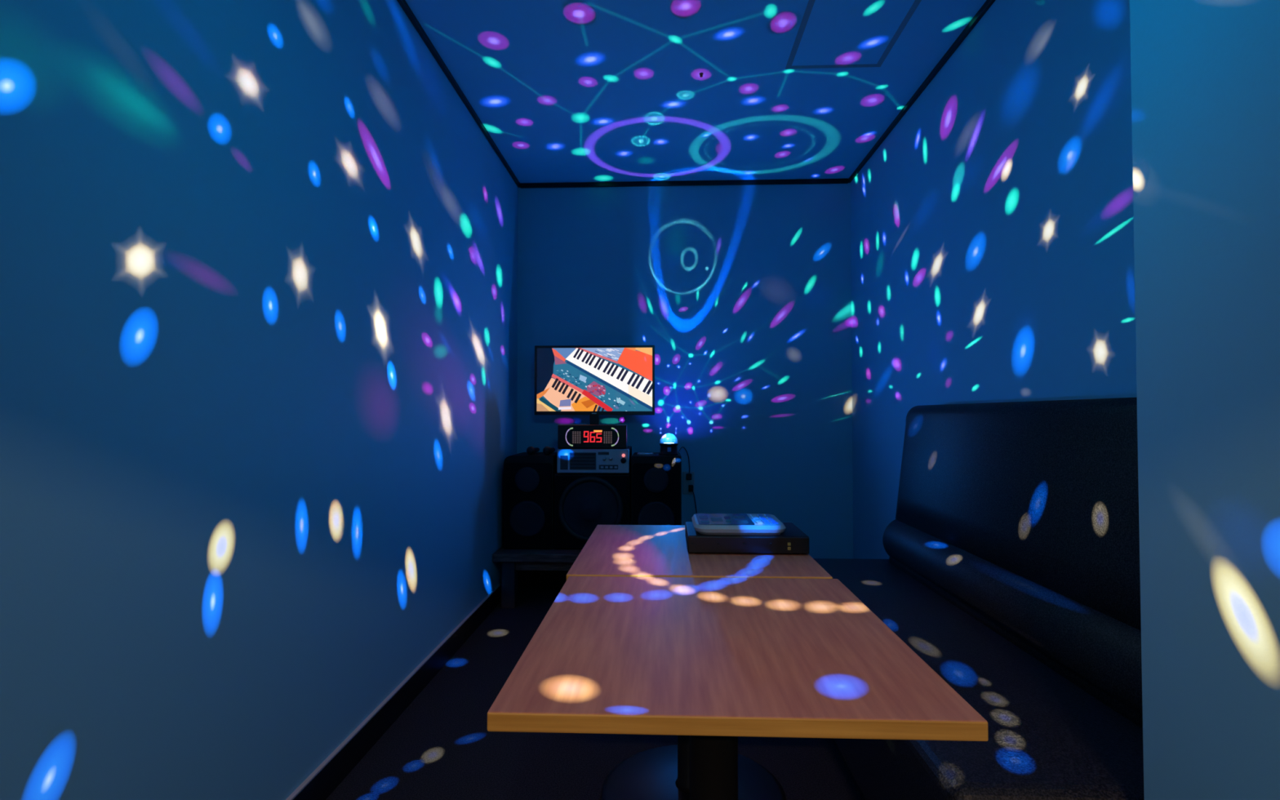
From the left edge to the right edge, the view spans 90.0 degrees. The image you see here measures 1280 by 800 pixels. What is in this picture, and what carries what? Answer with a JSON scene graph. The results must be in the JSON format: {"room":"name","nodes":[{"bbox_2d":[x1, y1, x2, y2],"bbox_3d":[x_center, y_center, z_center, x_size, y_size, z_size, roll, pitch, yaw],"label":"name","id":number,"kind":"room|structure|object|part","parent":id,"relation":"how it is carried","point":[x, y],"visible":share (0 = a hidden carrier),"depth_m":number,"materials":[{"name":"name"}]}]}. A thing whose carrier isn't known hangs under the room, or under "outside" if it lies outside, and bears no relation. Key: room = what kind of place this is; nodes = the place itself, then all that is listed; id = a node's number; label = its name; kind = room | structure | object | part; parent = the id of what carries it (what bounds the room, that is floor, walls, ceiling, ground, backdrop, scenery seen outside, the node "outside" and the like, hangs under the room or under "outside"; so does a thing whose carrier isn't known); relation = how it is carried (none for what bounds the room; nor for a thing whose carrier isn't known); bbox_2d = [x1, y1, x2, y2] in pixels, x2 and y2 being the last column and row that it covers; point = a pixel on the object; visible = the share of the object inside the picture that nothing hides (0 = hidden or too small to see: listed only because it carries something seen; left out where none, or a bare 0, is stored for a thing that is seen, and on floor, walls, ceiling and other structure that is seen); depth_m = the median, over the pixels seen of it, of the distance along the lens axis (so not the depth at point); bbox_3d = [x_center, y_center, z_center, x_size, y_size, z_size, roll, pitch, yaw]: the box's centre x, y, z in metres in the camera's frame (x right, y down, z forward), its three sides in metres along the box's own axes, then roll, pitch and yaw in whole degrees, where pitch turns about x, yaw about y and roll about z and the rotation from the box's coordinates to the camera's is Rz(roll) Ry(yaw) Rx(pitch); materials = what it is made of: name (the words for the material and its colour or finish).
{"room":"karaoke room","nodes":[
{"label":"karaoke room","id":0,"kind":"room"},
{"bbox_2d":[0,0,518,799],"bbox_3d":[-0.986,-0.213,-0.116,0.100,2.500,8.280,0,-1,2],"label":"wall","id":1,"kind":"structure","parent":0,"point":[258,259],"depth_m":1.38,"materials":[{"name":"blue paint"}]},
{"bbox_2d":[285,582,501,799],"bbox_3d":[-0.877,1.018,1.153,0.012,0.099,5.680,0,-1,2],"label":"baseboard","id":2,"kind":"structure","parent":1,"relation":"attached to","point":[335,767],"depth_m":2.10,"materials":[{"name":"black"}]},
{"bbox_2d":[396,0,519,187],"bbox_3d":[-0.876,-1.420,1.210,0.016,0.024,5.680,0,-1,2],"label":"trim","id":3,"kind":"structure","parent":1,"relation":"attached to","point":[403,4],"depth_m":2.75,"materials":[{"name":"black"}]},
{"bbox_2d":[325,582,862,799],"bbox_3d":[0.103,1.077,-0.140,2.275,0.080,8.380,0,-1,2],"label":"floor","id":4,"kind":"structure","parent":0,"point":[441,746],"depth_m":1.97,"materials":[{"name":"carpet"}]},
{"bbox_2d":[492,545,582,608],"bbox_3d":[-0.251,0.976,3.641,1.055,0.300,0.500,0,-1,2],"label":"bench","id":5,"kind":"object","parent":4,"relation":"on","point":[517,565],"visible":0.35,"depth_m":3.44,"materials":[{"name":"brown wood"}]},
{"bbox_3d":[-0.708,0.994,3.474,0.075,0.255,0.070,0,-1,2],"label":"leg","id":6,"kind":"part","parent":5,"relation":"part of","materials":[{"name":"black"}]},
{"bbox_3d":[-0.693,1.003,3.843,0.075,0.255,0.070,0,-1,2],"label":"leg","id":7,"kind":"part","parent":5,"relation":"part of","materials":[{"name":"black"}]},
{"bbox_2d":[503,452,557,549],"bbox_3d":[-0.611,0.569,3.690,0.277,0.515,0.371,0,-1,2],"label":"loudspeaker","id":8,"kind":"object","parent":5,"relation":"on","point":[528,479],"visible":0.96,"depth_m":3.51,"materials":[{"name":"black plastic"}]},
{"bbox_2d":[526,446,539,454],"bbox_3d":[-0.610,0.287,3.679,0.049,0.049,0.218,0,-1,2],"label":"microphone","id":9,"kind":"object","parent":8,"relation":"on","point":[531,450],"visible":1,"depth_m":3.58,"materials":[{"name":"black metal"}]},
{"bbox_3d":[-0.609,0.292,3.704,0.036,0.036,0.168,0,-1,2],"label":"handle","id":10,"kind":"part","parent":9,"relation":"part of","materials":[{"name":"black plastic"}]},
{"bbox_2d":[542,446,555,454],"bbox_3d":[-0.517,0.287,3.675,0.049,0.049,0.218,0,-1,2],"label":"microphone","id":11,"kind":"object","parent":8,"relation":"on","point":[547,450],"visible":1,"depth_m":3.58,"materials":[{"name":"black metal"}]},
{"bbox_3d":[-0.261,0.894,3.458,0.920,0.055,0.030,0,-1,2],"label":"rail","id":12,"kind":"part","parent":5,"relation":"part of","materials":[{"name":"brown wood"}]},
{"bbox_2d":[554,469,631,549],"bbox_3d":[-0.258,0.619,3.676,0.419,0.415,0.386,0,-1,2],"label":"subwoofer","id":13,"kind":"object","parent":5,"relation":"on","point":[583,501],"visible":0.81,"depth_m":3.50,"materials":[{"name":"black plastic"}]},
{"bbox_2d":[556,445,631,474],"bbox_3d":[-0.251,0.343,3.683,0.396,0.137,0.387,0,-1,2],"label":"amplifier","id":14,"kind":"object","parent":13,"relation":"on","point":[568,460],"visible":0.99,"depth_m":3.50,"materials":[{"name":"silver plastic"}]},
{"bbox_3d":[-0.417,0.344,3.511,0.042,0.077,0.002,0,-1,2],"label":"panel","id":15,"kind":"part","parent":14,"relation":"part of","materials":[{"name":"blue"}]},
{"bbox_3d":[-0.313,0.335,3.507,0.145,0.094,0.002,0,-1,2],"label":"vent panel","id":16,"kind":"part","parent":14,"relation":"part of","materials":[{"name":"blue"}]},
{"bbox_2d":[557,424,627,448],"bbox_3d":[-0.263,0.205,3.569,0.384,0.132,0.062,0,-1,2],"label":"display","id":17,"kind":"object","parent":14,"relation":"on","point":[569,436],"visible":1,"depth_m":3.54,"materials":[{"name":"black plastic"}]},
{"bbox_3d":[-0.090,0.330,3.491,0.030,0.030,0.017,0,-1,2],"label":"volume knob","id":18,"kind":"part","parent":14,"relation":"part of","materials":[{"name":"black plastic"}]},
{"bbox_2d":[631,452,681,524],"bbox_3d":[0.095,0.568,3.661,0.276,0.515,0.371,0,-1,2],"label":"loudspeaker","id":19,"kind":"object","parent":5,"relation":"on","point":[656,478],"visible":0.7,"depth_m":3.49,"materials":[{"name":"black plastic"}]},
{"bbox_2d":[637,453,653,455],"bbox_3d":[0.030,0.301,3.574,0.094,0.013,0.067,0,-1,2],"label":"cable","id":20,"kind":"object","parent":19,"relation":"on","point":[652,454],"visible":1,"depth_m":3.55,"materials":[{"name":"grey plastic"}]},
{"bbox_2d":[658,442,678,455],"bbox_3d":[0.163,0.249,3.611,0.112,0.120,0.112,0,-1,2],"label":"lamp","id":21,"kind":"object","parent":19,"relation":"on","point":[666,448],"visible":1,"depth_m":3.57,"materials":[{"name":"black plastic"}]},
{"bbox_2d":[566,524,832,799],"bbox_3d":[0.144,0.741,1.755,0.596,0.680,0.658,0,-1,2],"label":"cafe table","id":22,"kind":"object","parent":4,"relation":"on","point":[659,773],"visible":0.62,"depth_m":1.71,"materials":[{"name":"brown wood"}]},
{"bbox_3d":[0.144,1.064,1.747,0.500,0.034,0.500,0,-1,2],"label":"plate","id":23,"kind":"part","parent":22,"relation":"part of","materials":[{"name":"black metal"}]},
{"bbox_2d":[684,521,808,554],"bbox_3d":[0.283,0.377,1.753,0.311,0.048,0.228,0,-1,2],"label":"box","id":24,"kind":"object","parent":22,"relation":"on","point":[793,540],"visible":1,"depth_m":1.64,"materials":[{"name":"black plastic"}]},
{"bbox_2d":[691,513,786,535],"bbox_3d":[0.265,0.339,1.756,0.241,0.030,0.211,0,-1,2],"label":"remote","id":25,"kind":"object","parent":24,"relation":"on","point":[735,524],"visible":1,"depth_m":1.67,"materials":[{"name":"grey plastic"}]},
{"bbox_3d":[0.279,0.373,1.645,0.309,0.042,0.006,0,-1,2],"label":"panel","id":26,"kind":"part","parent":24,"relation":"part of","materials":[{"name":"black plastic"}]},
{"bbox_2d":[487,576,988,799],"bbox_3d":[0.125,0.726,1.084,0.596,0.680,0.658,0,-1,2],"label":"cafe table","id":27,"kind":"object","parent":4,"relation":"on","point":[714,662],"visible":1,"depth_m":0.92,"materials":[{"name":"brown wood"}]},
{"bbox_2d":[813,397,1144,799],"bbox_3d":[0.884,0.545,1.911,0.663,1.080,1.765,0,-1,2],"label":"bench sofa","id":28,"kind":"object","parent":4,"relation":"on","point":[1011,570],"visible":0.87,"depth_m":1.56,"materials":[{"name":"black leather"}]},
{"bbox_3d":[0.880,0.825,1.911,0.655,0.320,1.753,0,-1,2],"label":"seat","id":29,"kind":"part","parent":28,"relation":"part of","materials":[{"name":"black leather"}]},
{"bbox_3d":[1.130,0.244,1.889,0.170,0.480,1.725,0,-1,2],"label":"backrest","id":30,"kind":"part","parent":28,"relation":"part of","materials":[{"name":"black leather"}]},
{"bbox_2d":[534,345,654,424],"bbox_3d":[-0.267,-0.022,3.758,0.707,0.596,0.175,0,-1,2],"label":"television","id":31,"kind":"object","parent":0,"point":[593,380],"visible":0.89,"depth_m":3.75,"materials":[{"name":"black plastic"}]},
{"bbox_2d":[516,182,853,558],"bbox_3d":[0.269,-0.116,4.026,2.275,2.500,0.100,0,-1,2],"label":"wall","id":32,"kind":"structure","parent":0,"point":[741,294],"depth_m":3.97,"materials":[{"name":"blue paint"}]},
{"bbox_2d":[531,570,568,582],"bbox_3d":[0.272,1.084,3.942,2.063,0.098,0.012,0,-1,2],"label":"baseboard","id":33,"kind":"structure","parent":32,"relation":"attached to","point":[537,576],"depth_m":3.97,"materials":[{"name":"black"}]},
{"bbox_2d":[520,178,848,188],"bbox_3d":[0.266,-1.353,3.997,2.043,0.028,0.016,0,-1,2],"label":"trim","id":34,"kind":"structure","parent":32,"relation":"attached to","point":[797,181],"depth_m":3.99,"materials":[{"name":"black"}]},
{"bbox_2d":[682,471,694,494],"bbox_3d":[0.300,0.512,3.938,0.073,0.140,0.045,0,-1,2],"label":"wall socket","id":35,"kind":"object","parent":32,"relation":"attached to","point":[688,482],"visible":0.91,"depth_m":3.95,"materials":[{"name":"grey plastic"}]},
{"bbox_2d":[677,446,689,476],"bbox_3d":[0.239,0.373,3.796,0.039,0.185,0.279,-1,-1,24],"label":"power cable","id":36,"kind":"object","parent":35,"relation":"attached to","point":[682,446],"visible":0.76,"depth_m":3.90,"materials":[{"name":"black rubber"}]},
{"bbox_2d":[689,488,697,513],"bbox_3d":[0.414,0.831,3.752,0.089,0.596,0.370,1,-1,-22],"label":"power cable","id":37,"kind":"object","parent":35,"relation":"hanging from","point":[690,488],"visible":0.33,"depth_m":3.89,"materials":[{"name":"black rubber"}]},
{"bbox_2d":[404,0,986,183],"bbox_3d":[0.103,-1.502,-0.079,2.275,0.080,8.380,0,-1,2],"label":"ceiling","id":38,"kind":"structure","parent":0,"point":[566,91],"depth_m":2.82,"materials":[{"name":"blue paint"}]},
{"bbox_2d":[785,0,921,69],"bbox_3d":[0.800,-1.401,2.446,0.395,0.002,0.485,0,-1,2],"label":"ceiling access panel","id":39,"kind":"object","parent":38,"relation":"attached to","point":[832,33],"visible":1,"depth_m":2.43,"materials":[{"name":"blue paint"}]},
{"bbox_2d":[850,0,1137,559],"bbox_3d":[1.294,-0.152,2.464,0.100,2.500,2.940,0,-1,2],"label":"wall","id":40,"kind":"structure","parent":0,"point":[992,227],"depth_m":2.19,"materials":[{"name":"blue paint"}]},
{"bbox_2d":[848,0,995,182],"bbox_3d":[1.236,-1.390,2.496,0.016,0.024,2.940,0,-1,2],"label":"trim","id":41,"kind":"structure","parent":40,"relation":"attached to","point":[988,3],"depth_m":2.74,"materials":[{"name":"black"}]},
{"bbox_2d":[1129,0,1279,799],"bbox_3d":[0.979,-0.219,-0.364,0.505,2.500,2.740,0,-1,2],"label":"wall","id":42,"kind":"structure","parent":0,"point":[1205,74],"depth_m":0.87,"materials":[{"name":"blue paint"}]}
]}

